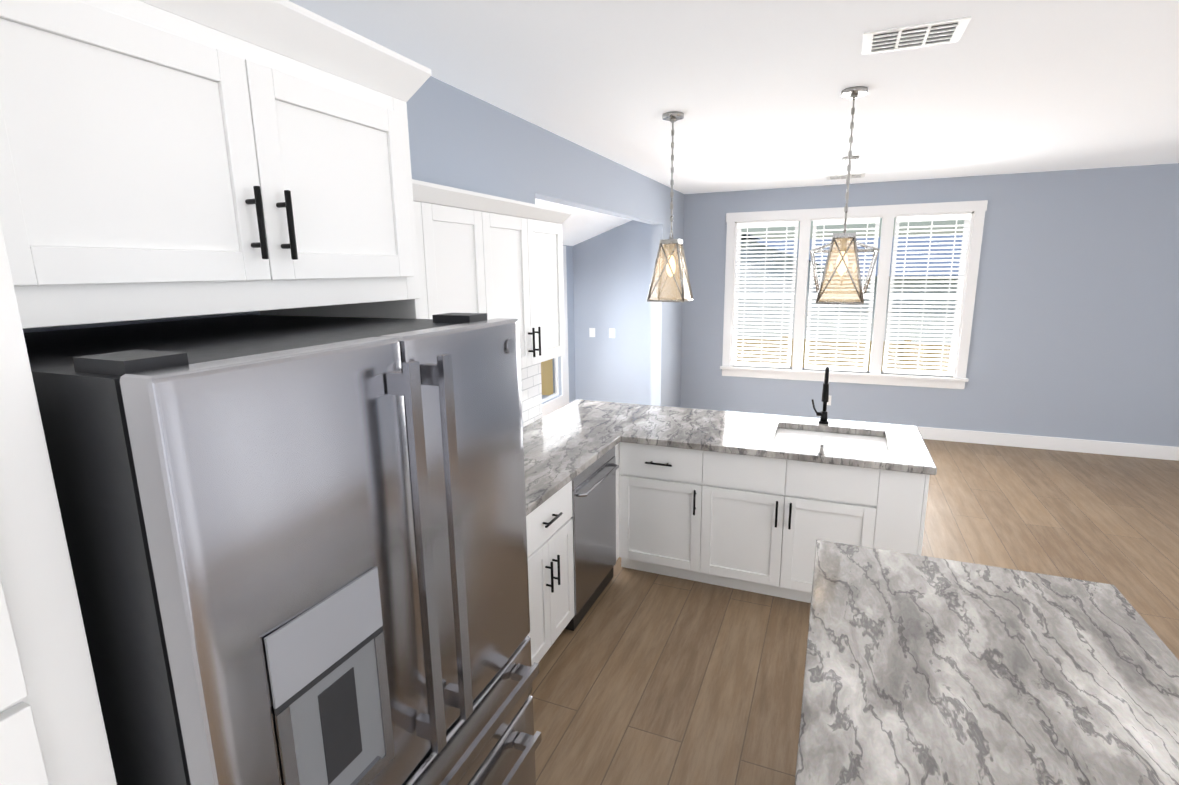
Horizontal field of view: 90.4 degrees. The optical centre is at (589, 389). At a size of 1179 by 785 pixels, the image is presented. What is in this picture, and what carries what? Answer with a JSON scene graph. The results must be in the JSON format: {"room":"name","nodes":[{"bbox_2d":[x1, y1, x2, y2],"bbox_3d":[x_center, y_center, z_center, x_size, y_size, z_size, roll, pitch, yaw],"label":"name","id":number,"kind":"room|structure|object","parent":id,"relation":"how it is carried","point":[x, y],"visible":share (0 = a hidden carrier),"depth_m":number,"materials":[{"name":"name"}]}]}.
{"room":"kitchen","nodes":[
{"label":"kitchen","id":0,"kind":"room"},
{"bbox_2d":[23,76,683,406],"bbox_3d":[-0.751,-0.084,2.958,0.120,2.740,9.821,4,13,22],"label":"wall","id":1,"kind":"structure","parent":0,"point":[460,139],"depth_m":3.55,"materials":[{"name":"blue paint"}]},
{"bbox_2d":[0,222,116,784],"bbox_3d":[-1.188,0.556,0.667,0.901,2.414,0.707,4,13,22],"label":"pantry cabinet","id":2,"kind":"object","parent":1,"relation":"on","point":[52,729],"visible":1,"depth_m":0.74,"materials":[{"name":"white wood"}]},
{"bbox_2d":[0,0,430,328],"bbox_3d":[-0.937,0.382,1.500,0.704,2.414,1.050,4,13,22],"label":"upper cabinet","id":3,"kind":"object","parent":1,"relation":"on","point":[159,159],"visible":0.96,"depth_m":1.08,"materials":[{"name":"white wood"}]},
{"bbox_2d":[413,195,499,319],"bbox_3d":[-0.759,-0.346,2.300,0.327,0.735,0.900,4,13,22],"label":"upper cabinet","id":4,"kind":"object","parent":1,"relation":"attached to","point":[493,257],"depth_m":2.38,"materials":[{"name":"white wood"}]},
{"bbox_2d":[496,211,564,368],"bbox_3d":[-0.464,-0.490,2.988,0.327,0.735,0.869,4,13,22],"label":"upper cabinet","id":5,"kind":"object","parent":1,"relation":"attached to","point":[529,248],"depth_m":2.97,"materials":[{"name":"white wood"}]},
{"bbox_2d":[527,610,534,664],"bbox_3d":[-0.664,0.985,2.375,0.620,0.875,0.604,4,13,22],"label":"base cabinet","id":6,"kind":"object","parent":1,"relation":"on","point":[532,612],"depth_m":2.61,"materials":[{"name":"white wood"}]},
{"bbox_2d":[521,363,541,426],"bbox_3d":[-0.696,0.137,2.957,0.008,0.473,1.951,4,13,22],"label":"tile backsplash","id":7,"kind":"structure","parent":1,"relation":"attached to","point":[531,389],"depth_m":3.72,"materials":[{"name":"white tile"}]},
{"bbox_2d":[535,610,574,662],"bbox_3d":[-0.475,0.893,2.815,0.620,0.875,0.604,4,13,22],"label":"base cabinet","id":8,"kind":"object","parent":1,"relation":"on","point":[548,627],"depth_m":2.73,"materials":[{"name":"white wood"}]},
{"bbox_2d":[523,399,936,621],"bbox_3d":[0.462,0.406,2.850,2.258,0.039,2.552,4,13,22],"label":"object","id":9,"kind":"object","parent":8,"relation":"on","point":[715,497],"depth_m":3.26,"materials":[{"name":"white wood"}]},
{"bbox_2d":[812,366,830,425],"bbox_3d":[1.419,0.035,3.586,0.111,0.366,0.159,4,13,22],"label":"faucet","id":10,"kind":"object","parent":9,"relation":"on","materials":[{"name":"black metal"}]},
{"bbox_2d":[779,426,886,449],"bbox_3d":[1.392,0.402,3.414,0.624,0.228,0.444,4,13,22],"label":"sink","id":11,"kind":"object","parent":9,"relation":"in","point":[792,433],"depth_m":3.48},
{"bbox_2d":[542,245,575,403],"bbox_3d":[-0.993,-0.507,6.142,0.120,2.300,3.801,4,13,22],"label":"wall","id":12,"kind":"structure","parent":0,"point":[570,317],"depth_m":7.69,"materials":[{"name":"grey paint"}]},
{"bbox_2d":[541,246,568,417],"bbox_3d":[-0.907,-0.519,6.268,0.100,2.080,2.990,4,13,22],"label":"window","id":13,"kind":"structure","parent":12,"relation":"in","point":[555,404],"depth_m":7.53,"materials":[{"name":"white wood"}]},
{"bbox_2d":[535,198,630,245],"bbox_3d":[-0.384,-1.740,5.638,1.466,0.620,4.071,4,13,22],"label":"ceiling","id":14,"kind":"structure","parent":0,"point":[579,225],"depth_m":6.67,"materials":[{"name":"white paint"}]},
{"bbox_2d":[288,0,1178,193],"bbox_3d":[2.289,-1.257,1.408,6.754,0.100,9.821,4,13,22],"label":"ceiling","id":15,"kind":"structure","parent":0,"point":[751,90],"depth_m":2.77,"materials":[{"name":"white paint"}]},
{"bbox_2d":[647,112,692,301],"bbox_3d":[0.486,-1.061,3.462,0.234,1.060,0.234,4,13,22],"label":"pendant light","id":16,"kind":"object","parent":15,"relation":"hanging from","point":[671,265],"visible":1,"depth_m":3.48,"materials":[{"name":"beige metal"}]},
{"bbox_2d":[815,86,867,303],"bbox_3d":[1.339,-0.987,3.046,0.234,1.060,0.234,4,13,22],"label":"pendant light","id":17,"kind":"object","parent":15,"relation":"hanging from","point":[841,267],"visible":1,"depth_m":3.05,"materials":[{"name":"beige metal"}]},
{"bbox_2d":[810,156,879,293],"bbox_3d":[2.130,-1.357,4.867,0.515,1.086,0.515,4,13,22],"label":"pendant chandelier","id":18,"kind":"object","parent":15,"relation":"hanging from","point":[868,249],"visible":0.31,"depth_m":4.83,"materials":[{"name":"silver metal"}]},
{"bbox_2d":[826,173,865,179],"bbox_3d":[2.513,-2.089,5.746,0.350,0.012,0.250,4,13,22],"label":"ceiling vent","id":19,"kind":"object","parent":15,"relation":"in","point":[836,177],"visible":1,"depth_m":5.70,"materials":[{"name":"white metal"}]},
{"bbox_2d":[861,16,971,55],"bbox_3d":[1.248,-1.361,2.264,0.350,0.012,0.250,4,13,22],"label":"ceiling vent","id":20,"kind":"object","parent":15,"relation":"in","point":[941,32],"visible":1,"depth_m":2.24,"materials":[{"name":"white metal"}]},
{"bbox_2d":[530,439,1178,784],"bbox_3d":[1.650,1.457,2.252,8.220,0.060,9.821,4,13,22],"label":"floor","id":21,"kind":"structure","parent":0,"point":[645,678],"depth_m":3.12,"materials":[{"name":"brown wood"}]},
{"bbox_2d":[24,313,540,784],"bbox_3d":[-0.759,0.724,1.439,1.040,1.765,0.884,4,13,22],"label":"refrigerator","id":22,"kind":"object","parent":21,"relation":"on","point":[297,547],"visible":1,"depth_m":0.94,"materials":[{"name":"grey metal"}]},
{"bbox_2d":[795,540,1178,784],"bbox_3d":[0.957,1.136,1.435,0.849,0.915,1.316,4,13,22],"label":"kitchen island","id":23,"kind":"object","parent":21,"relation":"on","point":[922,670],"visible":1,"depth_m":1.37,"materials":[{"name":"white stone"}]},
{"bbox_2d":[573,163,1178,446],"bbox_3d":[3.502,-0.831,6.335,8.220,2.740,0.150,4,13,22],"label":"wall","id":24,"kind":"structure","parent":0,"point":[1075,329],"depth_m":5.93,"materials":[{"name":"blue paint"}]},
{"bbox_2d":[589,328,594,336],"bbox_3d":[0.036,-0.757,7.748,0.080,0.120,0.011,4,13,22],"label":"switch plate","id":25,"kind":"object","parent":24,"relation":"attached to","point":[592,332],"depth_m":7.75,"materials":[{"name":"white plastic"}]},
{"bbox_2d":[609,328,614,337],"bbox_3d":[0.294,-0.739,7.641,0.080,0.120,0.011,4,13,22],"label":"switch plate","id":26,"kind":"object","parent":24,"relation":"attached to","point":[611,331],"depth_m":7.64,"materials":[{"name":"white plastic"}]},
{"bbox_2d":[720,200,987,388],"bbox_3d":[2.809,-1.039,6.550,2.590,1.920,0.200,4,13,22],"label":"window","id":27,"kind":"structure","parent":24,"relation":"in","point":[971,214],"depth_m":6.47,"materials":[{"name":"white wood"}]},
{"bbox_2d":[917,426,1178,460],"bbox_3d":[4.163,0.509,6.240,6.514,0.135,0.019,4,13,22],"label":"baseboard","id":28,"kind":"structure","parent":24,"relation":"on","point":[1083,446],"depth_m":5.99,"materials":[{"name":"white wood"}]},
{"label":"outside","id":29,"kind":"structure","parent":0,"visible":0},
{"bbox_3d":[-4.176,0.344,13.170,100.000,0.300,100.000,4,13,22],"label":"ground","id":30,"kind":"structure","parent":29,"visible":0},
{"bbox_2d":[541,336,950,394],"bbox_3d":[1.242,0.937,2.777,30.100,2.560,17.211,4,13,22],"label":"fence","id":31,"kind":"object","parent":30,"relation":"on","point":[546,375],"depth_m":10.60,"materials":[{"name":"brown wood"}]},
{"bbox_2d":[737,234,961,342],"bbox_3d":[11.999,-2.542,16.378,26.000,3.650,11.500,4,13,22],"label":"house","id":32,"kind":"structure","parent":30,"relation":"on","point":[868,255],"depth_m":13.80,"materials":[{"name":"white"}]}
]}

